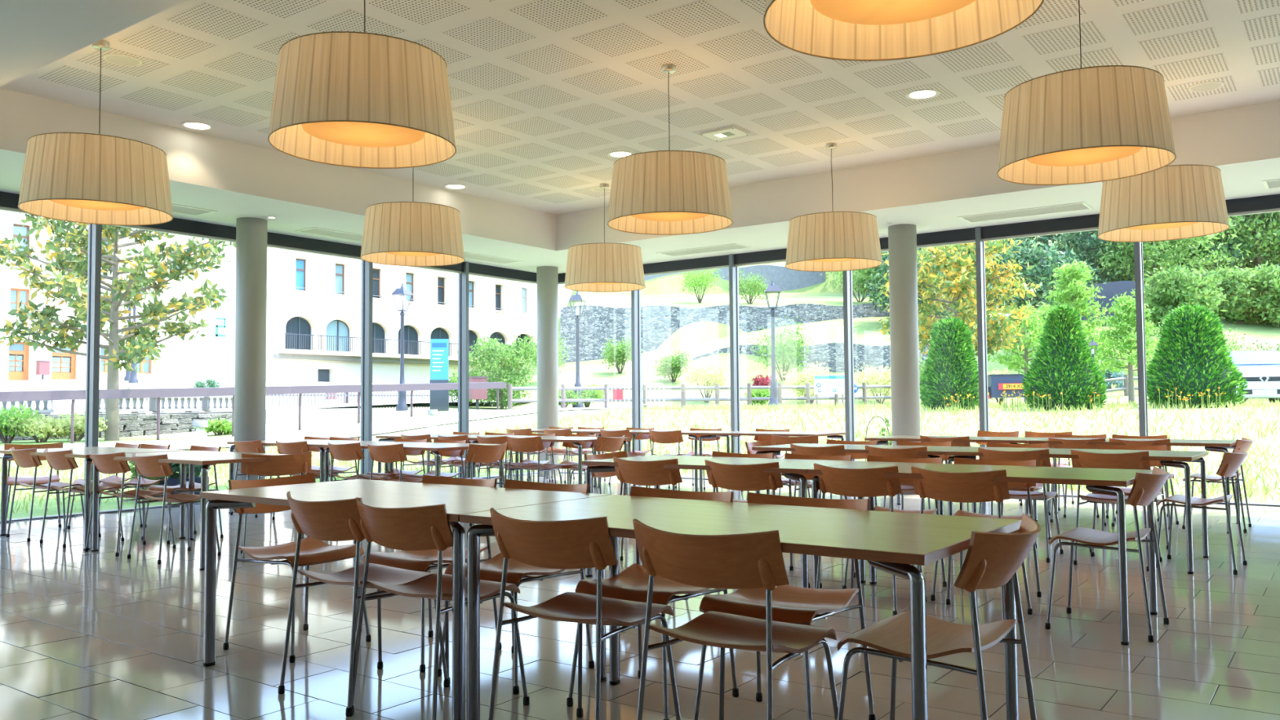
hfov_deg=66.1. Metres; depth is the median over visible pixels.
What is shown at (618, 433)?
dining chair
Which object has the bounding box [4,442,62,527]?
dining chair
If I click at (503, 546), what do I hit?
socket
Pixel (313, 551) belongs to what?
dining chair
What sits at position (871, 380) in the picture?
shrub
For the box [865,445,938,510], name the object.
dining chair
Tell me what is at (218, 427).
shrub
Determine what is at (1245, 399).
shrub
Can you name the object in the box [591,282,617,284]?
diffuser
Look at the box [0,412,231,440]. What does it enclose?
wall
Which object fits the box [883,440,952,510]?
dining chair
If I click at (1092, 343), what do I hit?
street lamp
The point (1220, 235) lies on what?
tree
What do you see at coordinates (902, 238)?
column
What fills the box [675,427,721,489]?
dining chair
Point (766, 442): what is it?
dining chair
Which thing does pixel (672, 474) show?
socket
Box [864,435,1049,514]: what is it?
dining table
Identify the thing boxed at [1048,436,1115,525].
dining chair
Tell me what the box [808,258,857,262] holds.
diffuser
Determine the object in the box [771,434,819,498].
dining chair
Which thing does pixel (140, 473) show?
socket
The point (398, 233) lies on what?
pendant lamp
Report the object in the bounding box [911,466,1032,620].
dining chair
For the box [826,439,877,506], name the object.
dining chair
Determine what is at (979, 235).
window frame
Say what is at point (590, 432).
dining table
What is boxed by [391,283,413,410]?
street lamp
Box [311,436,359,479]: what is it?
dining chair
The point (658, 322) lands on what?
wall
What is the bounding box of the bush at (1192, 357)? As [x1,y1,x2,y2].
[1146,303,1248,408]
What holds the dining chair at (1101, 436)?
on the floor
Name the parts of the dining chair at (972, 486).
leg, leg, backrest, leg, leg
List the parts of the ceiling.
perforated panel, perforated panel, perforated panel, perforated panel, perforated panel, perforated panel, perforated panel, perforated panel, perforated panel, perforated panel, perforated panel, perforated panel, perforated panel, perforated panel, perforated panel, perforated panel, perforated panel, perforated panel, perforated panel, perforated panel, perforated panel, perforated panel, perforated panel, perforated panel, perforated panel, perforated panel, perforated panel, perforated panel, perforated panel, perforated panel, perforated panel, perforated panel, perforated panel, perforated panel, perforated panel, perforated panel, perforated panel, perforated panel, perforated panel, perforated panel, perforated panel, perforated panel, perforated panel, perforated panel, perforated panel, perforated panel, perforated panel, perforated panel, perforated panel, perforated panel, perforated panel, perforated panel, perforated panel, perforated panel, perforated panel, perforated panel, perforated panel, perforated panel, perforated panel, perforated panel, perforated panel, perforated panel, perforated panel, perforated panel, perforated panel, perforated panel, perforated panel, perforated panel, perforated panel, perforated panel, perforated panel, perforated panel, perforated panel, perforated panel, perforated panel, perforated panel, perforated panel, perforated panel, perforated panel, perforated panel, perforated panel, perforated panel, perforated panel, perforated panel, perforated panel, perforated panel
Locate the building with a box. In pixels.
[0,209,534,383]
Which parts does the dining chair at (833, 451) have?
leg, seat, backrest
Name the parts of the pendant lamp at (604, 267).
lamp shade, cord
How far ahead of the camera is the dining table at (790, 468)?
6.05 m
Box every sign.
[430,338,448,411]
[853,383,858,398]
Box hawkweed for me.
[943,386,1226,415]
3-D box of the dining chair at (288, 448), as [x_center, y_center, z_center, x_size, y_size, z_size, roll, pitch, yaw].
[-3.282,1.171,9.648,0.484,0.773,0.527,-2,-3,35]
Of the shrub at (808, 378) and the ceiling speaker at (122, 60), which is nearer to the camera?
the ceiling speaker at (122, 60)
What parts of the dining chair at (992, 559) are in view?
leg, leg, seat, seat rail, leg, backrest, seat rail, leg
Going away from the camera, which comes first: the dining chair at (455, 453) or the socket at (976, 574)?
the socket at (976, 574)
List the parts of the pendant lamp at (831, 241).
cord, lamp shade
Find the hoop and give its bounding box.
[865,416,890,461]
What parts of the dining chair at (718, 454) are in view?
seat, backrest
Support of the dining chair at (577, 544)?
on the floor
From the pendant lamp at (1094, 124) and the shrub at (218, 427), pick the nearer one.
the pendant lamp at (1094, 124)
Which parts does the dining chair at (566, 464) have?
seat, leg, backrest, leg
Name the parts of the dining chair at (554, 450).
seat, backrest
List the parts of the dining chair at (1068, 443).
leg, leg, backrest, leg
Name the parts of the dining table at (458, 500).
leg, leg, leg, leg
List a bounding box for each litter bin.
[35,360,50,379]
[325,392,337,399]
[468,376,488,409]
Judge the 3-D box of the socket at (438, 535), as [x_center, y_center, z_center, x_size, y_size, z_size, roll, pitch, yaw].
[-0.685,0.606,3.351,0.036,0.094,0.065,-2,-3,37]
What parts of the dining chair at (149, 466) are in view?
leg, seat rail, backrest, leg, seat rail, leg, seat, leg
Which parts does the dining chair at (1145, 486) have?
leg, leg, seat, seat rail, leg, seat rail, backrest, leg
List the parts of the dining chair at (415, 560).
leg, seat, leg, leg, backrest, leg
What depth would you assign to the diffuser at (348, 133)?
5.27 m
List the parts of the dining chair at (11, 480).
leg, leg, backrest, seat, leg, leg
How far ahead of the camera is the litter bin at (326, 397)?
35.93 m
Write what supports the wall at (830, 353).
on the hillside
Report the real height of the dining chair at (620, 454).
0.773 m
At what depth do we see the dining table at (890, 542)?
2.99 m
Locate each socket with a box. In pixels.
[31,457,38,466]
[66,458,74,470]
[118,462,126,473]
[134,462,141,475]
[160,464,168,476]
[237,507,245,515]
[245,463,250,475]
[290,511,302,533]
[302,462,306,473]
[348,518,364,542]
[355,450,361,460]
[360,518,372,542]
[397,452,403,462]
[430,525,447,551]
[468,452,475,462]
[496,532,510,559]
[499,450,505,460]
[536,443,540,451]
[589,541,607,570]
[596,443,601,452]
[617,468,624,482]
[641,546,657,576]
[668,471,676,484]
[710,472,717,487]
[757,558,777,591]
[768,475,777,490]
[819,477,826,493]
[886,480,895,496]
[917,481,925,498]
[964,559,986,592]
[993,484,1003,502]
[1024,482,1031,488]
[1040,459,1045,466]
[1075,460,1080,467]
[1128,488,1143,506]
[1138,462,1144,469]
[1156,460,1162,466]
[1219,463,1229,476]
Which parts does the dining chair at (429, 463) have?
backrest, leg, seat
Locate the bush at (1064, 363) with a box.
[1019,303,1108,408]
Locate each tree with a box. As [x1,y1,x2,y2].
[0,213,235,440]
[852,251,920,303]
[862,247,961,319]
[875,239,1042,357]
[946,234,1066,271]
[959,235,1039,312]
[973,300,1053,405]
[986,240,1106,335]
[1028,231,1115,283]
[1031,257,1124,376]
[1044,230,1155,287]
[1088,213,1264,276]
[1093,231,1228,303]
[1093,291,1159,404]
[1130,262,1228,333]
[1157,215,1261,278]
[1193,213,1279,268]
[1200,264,1279,324]
[1212,211,1279,271]
[1231,260,1279,326]
[1241,212,1279,271]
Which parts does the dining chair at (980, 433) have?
backrest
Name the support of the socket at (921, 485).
attached to the dining chair at (972, 486)
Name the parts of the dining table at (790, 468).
leg, leg, leg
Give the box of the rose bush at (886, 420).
[878,417,892,444]
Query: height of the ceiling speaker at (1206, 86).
0.010 m
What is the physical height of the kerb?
0.620 m
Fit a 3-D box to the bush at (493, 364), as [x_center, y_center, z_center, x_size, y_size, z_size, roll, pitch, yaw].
[-4.777,0.440,33.045,2.795,2.715,2.793,-2,-3,34]
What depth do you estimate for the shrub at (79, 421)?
21.54 m
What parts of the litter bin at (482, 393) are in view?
post, lid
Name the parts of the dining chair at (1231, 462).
leg, leg, seat, seat rail, seat rail, leg, backrest, leg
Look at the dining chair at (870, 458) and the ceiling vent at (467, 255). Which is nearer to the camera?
the dining chair at (870, 458)
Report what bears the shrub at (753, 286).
on the hillside
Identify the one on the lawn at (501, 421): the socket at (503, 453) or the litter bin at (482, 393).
the litter bin at (482, 393)
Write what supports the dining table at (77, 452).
on the floor
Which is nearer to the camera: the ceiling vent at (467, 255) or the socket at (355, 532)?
the socket at (355, 532)
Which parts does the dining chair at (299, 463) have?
leg, backrest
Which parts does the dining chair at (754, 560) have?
leg, seat rail, leg, backrest, seat, leg, seat rail, leg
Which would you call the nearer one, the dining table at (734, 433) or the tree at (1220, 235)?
the dining table at (734, 433)
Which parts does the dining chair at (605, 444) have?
leg, seat, leg, backrest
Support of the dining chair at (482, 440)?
on the floor
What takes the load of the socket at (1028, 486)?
attached to the dining chair at (957, 460)
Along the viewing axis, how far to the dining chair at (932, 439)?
9.45 m
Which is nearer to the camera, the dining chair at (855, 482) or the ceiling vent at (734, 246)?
the dining chair at (855, 482)
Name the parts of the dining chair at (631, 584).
leg, leg, seat, leg, backrest, seat rail, leg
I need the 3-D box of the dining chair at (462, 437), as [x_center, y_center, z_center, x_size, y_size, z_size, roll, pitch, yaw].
[-2.005,1.229,11.167,0.484,0.773,0.527,-2,-3,36]
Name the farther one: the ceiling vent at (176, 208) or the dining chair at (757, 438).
the dining chair at (757, 438)
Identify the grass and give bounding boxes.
[407,397,1279,501]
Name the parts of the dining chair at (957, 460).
leg, leg, seat, backrest, leg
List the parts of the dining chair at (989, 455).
leg, leg, backrest, seat, leg, leg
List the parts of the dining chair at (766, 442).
backrest, seat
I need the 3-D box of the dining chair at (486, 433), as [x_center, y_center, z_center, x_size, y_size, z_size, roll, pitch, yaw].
[-1.775,1.250,11.689,0.484,0.773,0.527,-2,-3,34]
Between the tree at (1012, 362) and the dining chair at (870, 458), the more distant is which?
the tree at (1012, 362)
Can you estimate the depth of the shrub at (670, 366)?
39.70 m
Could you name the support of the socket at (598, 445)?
attached to the dining chair at (605, 444)
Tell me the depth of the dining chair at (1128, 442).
8.49 m
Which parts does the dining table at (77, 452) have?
leg, leg, leg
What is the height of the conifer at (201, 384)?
0.911 m
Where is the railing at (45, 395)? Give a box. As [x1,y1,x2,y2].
[0,382,506,443]
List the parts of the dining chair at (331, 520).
leg, seat rail, backrest, leg, seat, seat rail, leg, leg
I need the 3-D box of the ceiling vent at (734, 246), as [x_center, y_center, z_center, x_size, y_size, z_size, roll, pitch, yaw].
[0.875,-1.525,13.664,1.300,0.008,0.420,-2,-3,36]
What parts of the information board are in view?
panel, post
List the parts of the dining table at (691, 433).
leg, leg, leg, leg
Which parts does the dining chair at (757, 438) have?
backrest, seat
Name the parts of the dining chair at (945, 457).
leg, leg, backrest, leg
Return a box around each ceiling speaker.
[102,53,142,66]
[591,186,610,191]
[1187,80,1224,92]
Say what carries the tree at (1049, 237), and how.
on the hillside
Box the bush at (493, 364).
[457,333,537,409]
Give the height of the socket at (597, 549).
0.094 m
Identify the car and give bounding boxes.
[1228,350,1279,403]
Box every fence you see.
[266,391,506,408]
[507,374,1137,409]
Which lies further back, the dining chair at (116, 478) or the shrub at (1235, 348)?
the shrub at (1235, 348)
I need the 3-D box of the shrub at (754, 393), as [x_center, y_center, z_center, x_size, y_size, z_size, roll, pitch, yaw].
[4.411,1.369,36.014,1.140,0.860,1.107,-2,-3,23]
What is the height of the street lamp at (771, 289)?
4.240 m
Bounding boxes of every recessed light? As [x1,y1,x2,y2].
[180,120,213,130]
[443,183,467,189]
[607,151,634,158]
[699,125,749,141]
[905,88,940,100]
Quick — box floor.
[0,473,1279,719]
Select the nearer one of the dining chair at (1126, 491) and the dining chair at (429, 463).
the dining chair at (1126, 491)
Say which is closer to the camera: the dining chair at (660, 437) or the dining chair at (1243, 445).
the dining chair at (1243, 445)
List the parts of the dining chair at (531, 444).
leg, backrest, leg, seat, leg, leg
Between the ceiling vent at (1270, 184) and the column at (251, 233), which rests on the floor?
the column at (251, 233)
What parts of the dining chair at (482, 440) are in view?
leg, backrest, seat, leg, leg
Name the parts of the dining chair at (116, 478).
leg, seat, backrest, leg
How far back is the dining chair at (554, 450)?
14.41 m
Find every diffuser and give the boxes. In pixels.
[49,199,145,210]
[302,121,425,146]
[384,251,440,256]
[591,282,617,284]
[631,212,710,221]
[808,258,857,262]
[809,0,975,25]
[1026,146,1142,166]
[1124,222,1199,229]
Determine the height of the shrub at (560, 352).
2.305 m
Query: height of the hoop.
0.956 m
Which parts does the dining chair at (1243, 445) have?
leg, leg, seat, leg, backrest, leg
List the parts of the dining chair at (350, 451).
leg, backrest, leg, seat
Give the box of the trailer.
[987,373,1029,398]
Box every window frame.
[0,191,537,522]
[558,194,1279,506]
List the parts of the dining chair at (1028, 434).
backrest, seat, leg, leg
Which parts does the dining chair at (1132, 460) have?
leg, leg, backrest, seat, leg, leg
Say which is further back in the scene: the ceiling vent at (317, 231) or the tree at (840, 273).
the tree at (840, 273)
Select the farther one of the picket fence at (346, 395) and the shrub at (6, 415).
the picket fence at (346, 395)
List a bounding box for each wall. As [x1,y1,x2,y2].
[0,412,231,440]
[560,303,889,363]
[644,264,825,290]
[689,342,929,372]
[1077,280,1144,326]
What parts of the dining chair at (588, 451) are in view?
seat, leg, backrest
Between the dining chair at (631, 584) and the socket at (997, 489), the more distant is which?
the socket at (997, 489)
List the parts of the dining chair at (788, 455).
leg, backrest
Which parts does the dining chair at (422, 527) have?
leg, seat rail, backrest, leg, seat, seat rail, leg, leg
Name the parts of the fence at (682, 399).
post, rail, rail, post, rail, rail, post, rail, rail, post, rail, rail, post, rail, rail, post, rail, rail, post, rail, rail, post, rail, rail, post, rail, post, rail, post, rail, rail, rail, rail, post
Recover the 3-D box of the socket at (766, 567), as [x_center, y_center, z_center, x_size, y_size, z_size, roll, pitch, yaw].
[0.336,0.565,2.606,0.036,0.094,0.065,-2,-3,37]
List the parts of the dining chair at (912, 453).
backrest, seat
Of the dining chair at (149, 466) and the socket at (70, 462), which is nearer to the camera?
the dining chair at (149, 466)
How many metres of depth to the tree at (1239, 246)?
61.91 m
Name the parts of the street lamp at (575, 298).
bulb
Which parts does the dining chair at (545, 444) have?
seat, backrest, leg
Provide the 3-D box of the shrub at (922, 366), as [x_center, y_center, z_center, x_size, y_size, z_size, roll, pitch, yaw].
[9.313,0.712,32.034,1.606,1.791,1.703,-2,-3,33]
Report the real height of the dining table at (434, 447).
0.740 m
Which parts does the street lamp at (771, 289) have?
bulb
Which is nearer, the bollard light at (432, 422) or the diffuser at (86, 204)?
the diffuser at (86, 204)
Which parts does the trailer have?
lid, number plate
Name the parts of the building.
pane, pane, pane, pane, door, pane, pane, pane, pane, pane, pane, pane, door, pane, pane, pane, pane, pane, pane, pane, sill, pane, pane, sill, pane, pane, sill, balcony moulding, balcony railing, pane, pane, sill, pane, pane, sill, pane, pane, pane, pane, pane, pane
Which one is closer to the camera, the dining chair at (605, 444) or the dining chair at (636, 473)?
the dining chair at (636, 473)
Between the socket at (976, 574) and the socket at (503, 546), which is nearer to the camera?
the socket at (976, 574)
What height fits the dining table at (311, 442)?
0.740 m
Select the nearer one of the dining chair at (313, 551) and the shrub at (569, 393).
the dining chair at (313, 551)
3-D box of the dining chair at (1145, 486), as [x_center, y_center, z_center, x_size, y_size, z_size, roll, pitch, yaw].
[2.304,0.916,4.812,0.527,0.773,0.484,-2,-3,36]
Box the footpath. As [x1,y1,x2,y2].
[0,408,620,457]
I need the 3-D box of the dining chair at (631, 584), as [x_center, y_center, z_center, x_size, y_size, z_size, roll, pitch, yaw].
[0.062,0.884,3.701,0.484,0.773,0.527,-2,-3,36]
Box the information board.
[813,375,844,404]
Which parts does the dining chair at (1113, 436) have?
leg, backrest, leg, leg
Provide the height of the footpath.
0.687 m
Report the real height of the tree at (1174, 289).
3.684 m
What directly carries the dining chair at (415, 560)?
on the floor
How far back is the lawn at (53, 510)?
14.00 m
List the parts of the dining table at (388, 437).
leg, leg, leg, leg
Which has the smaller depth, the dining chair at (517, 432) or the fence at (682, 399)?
the dining chair at (517, 432)
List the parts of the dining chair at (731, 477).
backrest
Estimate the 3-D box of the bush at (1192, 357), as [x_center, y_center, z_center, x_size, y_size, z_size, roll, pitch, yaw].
[11.268,-0.100,20.028,1.926,2.132,1.907,-2,-3,36]
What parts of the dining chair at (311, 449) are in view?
seat, backrest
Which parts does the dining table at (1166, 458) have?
leg, leg, leg, leg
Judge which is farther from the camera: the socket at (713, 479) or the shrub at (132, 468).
the shrub at (132, 468)
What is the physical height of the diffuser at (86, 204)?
0.036 m
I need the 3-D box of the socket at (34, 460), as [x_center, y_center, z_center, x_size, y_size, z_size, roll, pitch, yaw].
[-5.068,0.854,8.244,0.036,0.094,0.065,-2,-3,38]
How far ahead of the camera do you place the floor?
4.59 m
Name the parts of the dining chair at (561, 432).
leg, backrest, seat, leg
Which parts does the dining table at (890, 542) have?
leg, leg, leg, leg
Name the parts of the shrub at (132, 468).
pot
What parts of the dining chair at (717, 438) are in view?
leg, seat, leg, backrest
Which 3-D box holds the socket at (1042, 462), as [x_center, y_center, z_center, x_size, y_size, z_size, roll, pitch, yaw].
[2.790,0.732,6.814,0.036,0.094,0.065,-2,-3,35]
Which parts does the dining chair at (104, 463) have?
leg, seat rail, backrest, leg, leg, seat rail, seat, leg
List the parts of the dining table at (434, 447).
leg, leg, leg, leg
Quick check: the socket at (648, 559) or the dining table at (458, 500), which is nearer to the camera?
the socket at (648, 559)
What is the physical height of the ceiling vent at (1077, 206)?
0.008 m
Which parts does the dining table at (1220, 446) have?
leg, leg, leg, leg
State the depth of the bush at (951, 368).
21.70 m
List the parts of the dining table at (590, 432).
leg, leg, leg, leg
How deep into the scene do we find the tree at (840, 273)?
54.10 m
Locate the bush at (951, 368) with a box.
[919,315,978,408]
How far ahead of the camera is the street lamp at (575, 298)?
33.02 m
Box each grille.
[105,55,139,65]
[1190,82,1222,90]
[1239,376,1279,382]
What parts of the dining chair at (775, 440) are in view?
backrest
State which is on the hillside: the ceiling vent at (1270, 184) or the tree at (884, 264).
the tree at (884, 264)
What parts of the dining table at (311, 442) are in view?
leg, leg, leg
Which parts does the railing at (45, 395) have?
post, post, post, rail, post, post, post, post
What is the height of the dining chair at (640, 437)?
0.773 m
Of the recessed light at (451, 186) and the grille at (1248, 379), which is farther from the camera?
the grille at (1248, 379)
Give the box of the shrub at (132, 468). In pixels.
[128,461,164,501]
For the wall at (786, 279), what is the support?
on the hillside
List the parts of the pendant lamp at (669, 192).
cord, lamp shade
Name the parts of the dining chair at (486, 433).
seat, backrest, leg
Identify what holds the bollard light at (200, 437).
on the lawn at (53, 510)
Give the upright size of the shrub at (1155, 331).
2.577 m
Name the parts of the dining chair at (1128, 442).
leg, backrest, leg, seat, leg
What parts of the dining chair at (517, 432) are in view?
backrest, seat, leg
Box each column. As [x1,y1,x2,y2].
[233,217,267,479]
[536,266,559,476]
[888,223,920,494]
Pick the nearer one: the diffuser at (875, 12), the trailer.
the diffuser at (875, 12)
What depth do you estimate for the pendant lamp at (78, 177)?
6.72 m
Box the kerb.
[199,406,537,423]
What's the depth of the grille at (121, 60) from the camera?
7.44 m
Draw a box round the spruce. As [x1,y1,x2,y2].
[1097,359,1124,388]
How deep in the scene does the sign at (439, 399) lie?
30.03 m
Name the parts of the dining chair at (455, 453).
seat, backrest, leg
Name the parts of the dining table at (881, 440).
leg, leg, leg, leg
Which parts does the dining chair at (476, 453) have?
leg, seat, backrest, leg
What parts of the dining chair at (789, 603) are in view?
leg, leg, seat, backrest, leg, seat rail, leg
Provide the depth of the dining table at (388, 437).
11.66 m
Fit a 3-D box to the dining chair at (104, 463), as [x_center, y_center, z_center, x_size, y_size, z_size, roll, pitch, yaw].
[-3.963,1.087,7.621,0.484,0.773,0.527,-2,-3,34]
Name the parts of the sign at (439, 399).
panel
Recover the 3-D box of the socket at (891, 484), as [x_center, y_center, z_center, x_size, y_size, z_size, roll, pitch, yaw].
[1.314,0.670,5.152,0.036,0.094,0.065,-2,-3,36]
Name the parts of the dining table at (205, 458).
leg, leg, leg, leg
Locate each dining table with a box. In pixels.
[0,446,187,550]
[89,450,305,570]
[199,479,609,719]
[226,439,389,513]
[321,441,503,488]
[375,433,520,480]
[458,494,1021,719]
[469,435,630,494]
[509,428,632,487]
[581,454,866,587]
[595,430,729,491]
[697,431,846,492]
[751,443,978,515]
[806,461,1157,645]
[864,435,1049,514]
[943,446,1208,573]
[1028,437,1240,533]
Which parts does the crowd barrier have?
red panel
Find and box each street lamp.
[124,295,132,381]
[128,300,140,383]
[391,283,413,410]
[568,290,586,408]
[764,280,781,406]
[1087,338,1097,404]
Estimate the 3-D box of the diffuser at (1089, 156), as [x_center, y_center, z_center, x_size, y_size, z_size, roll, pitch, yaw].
[2.642,-1.230,5.863,0.640,0.036,0.640,-2,-3,25]
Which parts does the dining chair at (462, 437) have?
backrest, leg, seat, leg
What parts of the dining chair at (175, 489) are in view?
leg, seat, leg, leg, backrest, leg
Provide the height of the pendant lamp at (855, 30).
1.242 m
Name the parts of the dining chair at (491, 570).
leg, seat, leg, leg, backrest, seat rail, leg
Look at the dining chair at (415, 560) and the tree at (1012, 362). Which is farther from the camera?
the tree at (1012, 362)
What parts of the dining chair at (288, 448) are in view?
backrest, seat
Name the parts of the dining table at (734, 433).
leg, leg, leg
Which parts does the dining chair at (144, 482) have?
seat, leg, leg, backrest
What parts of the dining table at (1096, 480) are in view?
leg, leg, leg, leg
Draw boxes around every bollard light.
[192,420,208,446]
[427,409,437,434]
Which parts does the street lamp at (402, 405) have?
bulb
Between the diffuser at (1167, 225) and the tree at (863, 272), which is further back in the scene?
the tree at (863, 272)
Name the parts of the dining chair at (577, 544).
leg, seat rail, backrest, leg, seat, leg, seat rail, leg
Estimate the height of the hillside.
28.755 m
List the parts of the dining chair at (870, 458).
leg, backrest, seat, leg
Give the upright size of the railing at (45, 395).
1.640 m
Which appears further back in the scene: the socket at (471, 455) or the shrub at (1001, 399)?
the shrub at (1001, 399)
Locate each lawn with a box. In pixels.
[0,436,537,519]
[124,403,1279,503]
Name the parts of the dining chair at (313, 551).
leg, seat rail, backrest, leg, seat, leg, leg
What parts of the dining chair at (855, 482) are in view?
leg, leg, backrest, leg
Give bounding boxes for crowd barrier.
[607,382,664,409]
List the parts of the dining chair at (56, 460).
leg, seat rail, backrest, leg, seat rail, leg, seat, leg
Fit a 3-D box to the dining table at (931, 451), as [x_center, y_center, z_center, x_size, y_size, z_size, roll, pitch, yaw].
[1.817,1.076,7.977,1.594,0.740,0.840,-2,-3,36]
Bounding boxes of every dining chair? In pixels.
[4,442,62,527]
[6,446,84,542]
[39,448,124,547]
[66,442,142,528]
[84,450,176,556]
[98,443,171,536]
[127,452,221,564]
[141,444,223,544]
[222,473,371,662]
[230,439,291,517]
[240,451,311,562]
[271,440,337,519]
[276,435,330,477]
[278,491,449,716]
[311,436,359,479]
[327,441,391,481]
[351,497,529,719]
[354,475,502,672]
[366,438,427,478]
[367,442,422,483]
[400,433,452,472]
[404,439,466,478]
[431,431,479,477]
[437,434,490,479]
[438,479,594,694]
[464,441,506,526]
[466,431,515,479]
[476,435,531,483]
[487,507,680,719]
[506,427,551,481]
[506,432,555,484]
[506,435,562,484]
[530,426,574,481]
[542,428,586,482]
[543,433,597,493]
[560,426,605,483]
[566,485,738,719]
[569,435,626,494]
[583,450,640,569]
[599,429,648,488]
[608,426,653,485]
[613,456,682,495]
[632,518,838,719]
[648,429,698,490]
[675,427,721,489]
[693,492,875,719]
[705,459,809,590]
[711,451,773,502]
[741,428,789,493]
[744,440,810,500]
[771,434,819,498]
[781,453,855,588]
[790,444,845,499]
[813,462,926,615]
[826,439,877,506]
[837,514,1041,719]
[842,455,946,589]
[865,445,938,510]
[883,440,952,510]
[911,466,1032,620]
[920,435,979,511]
[930,457,1041,600]
[975,430,1020,502]
[977,447,1063,562]
[978,441,1051,548]
[1019,431,1074,507]
[1044,466,1169,642]
[1048,433,1107,518]
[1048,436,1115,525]
[1071,449,1162,571]
[1089,444,1168,552]
[1106,434,1168,521]
[1109,437,1178,529]
[1155,448,1248,574]
[1182,437,1253,533]
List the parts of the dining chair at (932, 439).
backrest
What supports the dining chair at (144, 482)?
on the floor
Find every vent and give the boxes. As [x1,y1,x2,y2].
[171,203,217,216]
[295,226,362,241]
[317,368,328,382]
[463,251,522,263]
[656,243,751,256]
[957,201,1093,222]
[1262,178,1279,189]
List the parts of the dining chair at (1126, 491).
leg, seat, backrest, leg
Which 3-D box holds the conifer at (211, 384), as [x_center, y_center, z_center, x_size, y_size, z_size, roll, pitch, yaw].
[-14.787,1.106,34.029,0.799,1.004,0.930,0,-3,-8]
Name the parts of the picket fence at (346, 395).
post, rail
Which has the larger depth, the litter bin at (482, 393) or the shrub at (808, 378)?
the shrub at (808, 378)
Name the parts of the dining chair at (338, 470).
seat, backrest, leg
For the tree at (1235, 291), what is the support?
on the hillside
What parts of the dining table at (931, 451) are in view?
leg, leg, leg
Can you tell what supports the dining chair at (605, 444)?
on the floor
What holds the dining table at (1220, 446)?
on the floor
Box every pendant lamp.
[17,40,173,225]
[267,0,456,168]
[360,167,464,266]
[564,183,645,292]
[607,63,733,235]
[763,0,1044,61]
[785,142,882,271]
[996,0,1176,185]
[1097,164,1230,242]
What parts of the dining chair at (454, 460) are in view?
seat, backrest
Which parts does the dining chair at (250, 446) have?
leg, backrest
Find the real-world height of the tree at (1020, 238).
5.840 m
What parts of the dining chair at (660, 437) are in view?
leg, backrest, seat, leg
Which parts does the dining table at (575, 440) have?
leg, leg, leg, leg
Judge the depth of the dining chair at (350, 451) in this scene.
8.98 m
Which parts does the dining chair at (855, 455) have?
backrest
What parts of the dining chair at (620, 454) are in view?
backrest, leg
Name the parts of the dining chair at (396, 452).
leg, backrest, seat, leg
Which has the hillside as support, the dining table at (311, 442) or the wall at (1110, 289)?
the wall at (1110, 289)
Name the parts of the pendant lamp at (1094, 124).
cord, lamp shade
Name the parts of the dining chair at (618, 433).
backrest, seat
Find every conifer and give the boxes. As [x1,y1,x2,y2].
[190,379,206,400]
[201,377,221,387]
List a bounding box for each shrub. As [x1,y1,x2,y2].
[0,404,41,443]
[0,413,68,442]
[47,411,108,441]
[128,461,164,501]
[194,417,231,435]
[448,367,484,404]
[523,332,570,374]
[558,386,582,408]
[581,383,604,407]
[600,335,641,373]
[653,350,693,382]
[675,268,724,302]
[680,357,728,403]
[728,266,771,303]
[744,389,769,405]
[748,315,813,381]
[751,373,777,390]
[782,360,831,404]
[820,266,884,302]
[853,362,890,404]
[919,356,926,391]
[977,368,1013,404]
[1111,320,1164,368]
[1222,325,1251,351]
[1226,343,1279,400]
[1240,339,1279,351]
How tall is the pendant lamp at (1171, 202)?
1.242 m
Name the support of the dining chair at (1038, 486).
on the floor
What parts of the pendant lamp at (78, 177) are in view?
lamp shade, cord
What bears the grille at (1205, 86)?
attached to the ceiling speaker at (1206, 86)
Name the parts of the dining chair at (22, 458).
leg, seat rail, backrest, leg, seat rail, seat, leg, leg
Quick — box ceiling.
[0,0,1279,273]
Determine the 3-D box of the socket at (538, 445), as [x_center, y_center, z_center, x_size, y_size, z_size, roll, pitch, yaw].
[-1.064,0.915,10.314,0.036,0.094,0.065,-2,-3,34]
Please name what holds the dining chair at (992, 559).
on the floor
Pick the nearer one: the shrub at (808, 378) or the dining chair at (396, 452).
the dining chair at (396, 452)
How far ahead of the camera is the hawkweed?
19.51 m
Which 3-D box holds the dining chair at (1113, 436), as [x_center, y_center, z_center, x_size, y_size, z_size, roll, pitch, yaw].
[4.689,1.096,9.282,0.484,0.773,0.527,-2,-3,37]
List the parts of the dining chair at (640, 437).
seat, backrest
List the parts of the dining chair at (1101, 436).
leg, leg, seat, backrest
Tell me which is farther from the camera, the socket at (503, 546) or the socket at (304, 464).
the socket at (304, 464)
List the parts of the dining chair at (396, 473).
seat, backrest, leg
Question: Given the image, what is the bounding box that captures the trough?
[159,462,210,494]
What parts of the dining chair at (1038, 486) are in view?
leg, leg, backrest, seat, leg, leg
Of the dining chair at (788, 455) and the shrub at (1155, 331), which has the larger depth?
the shrub at (1155, 331)
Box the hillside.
[325,234,1279,408]

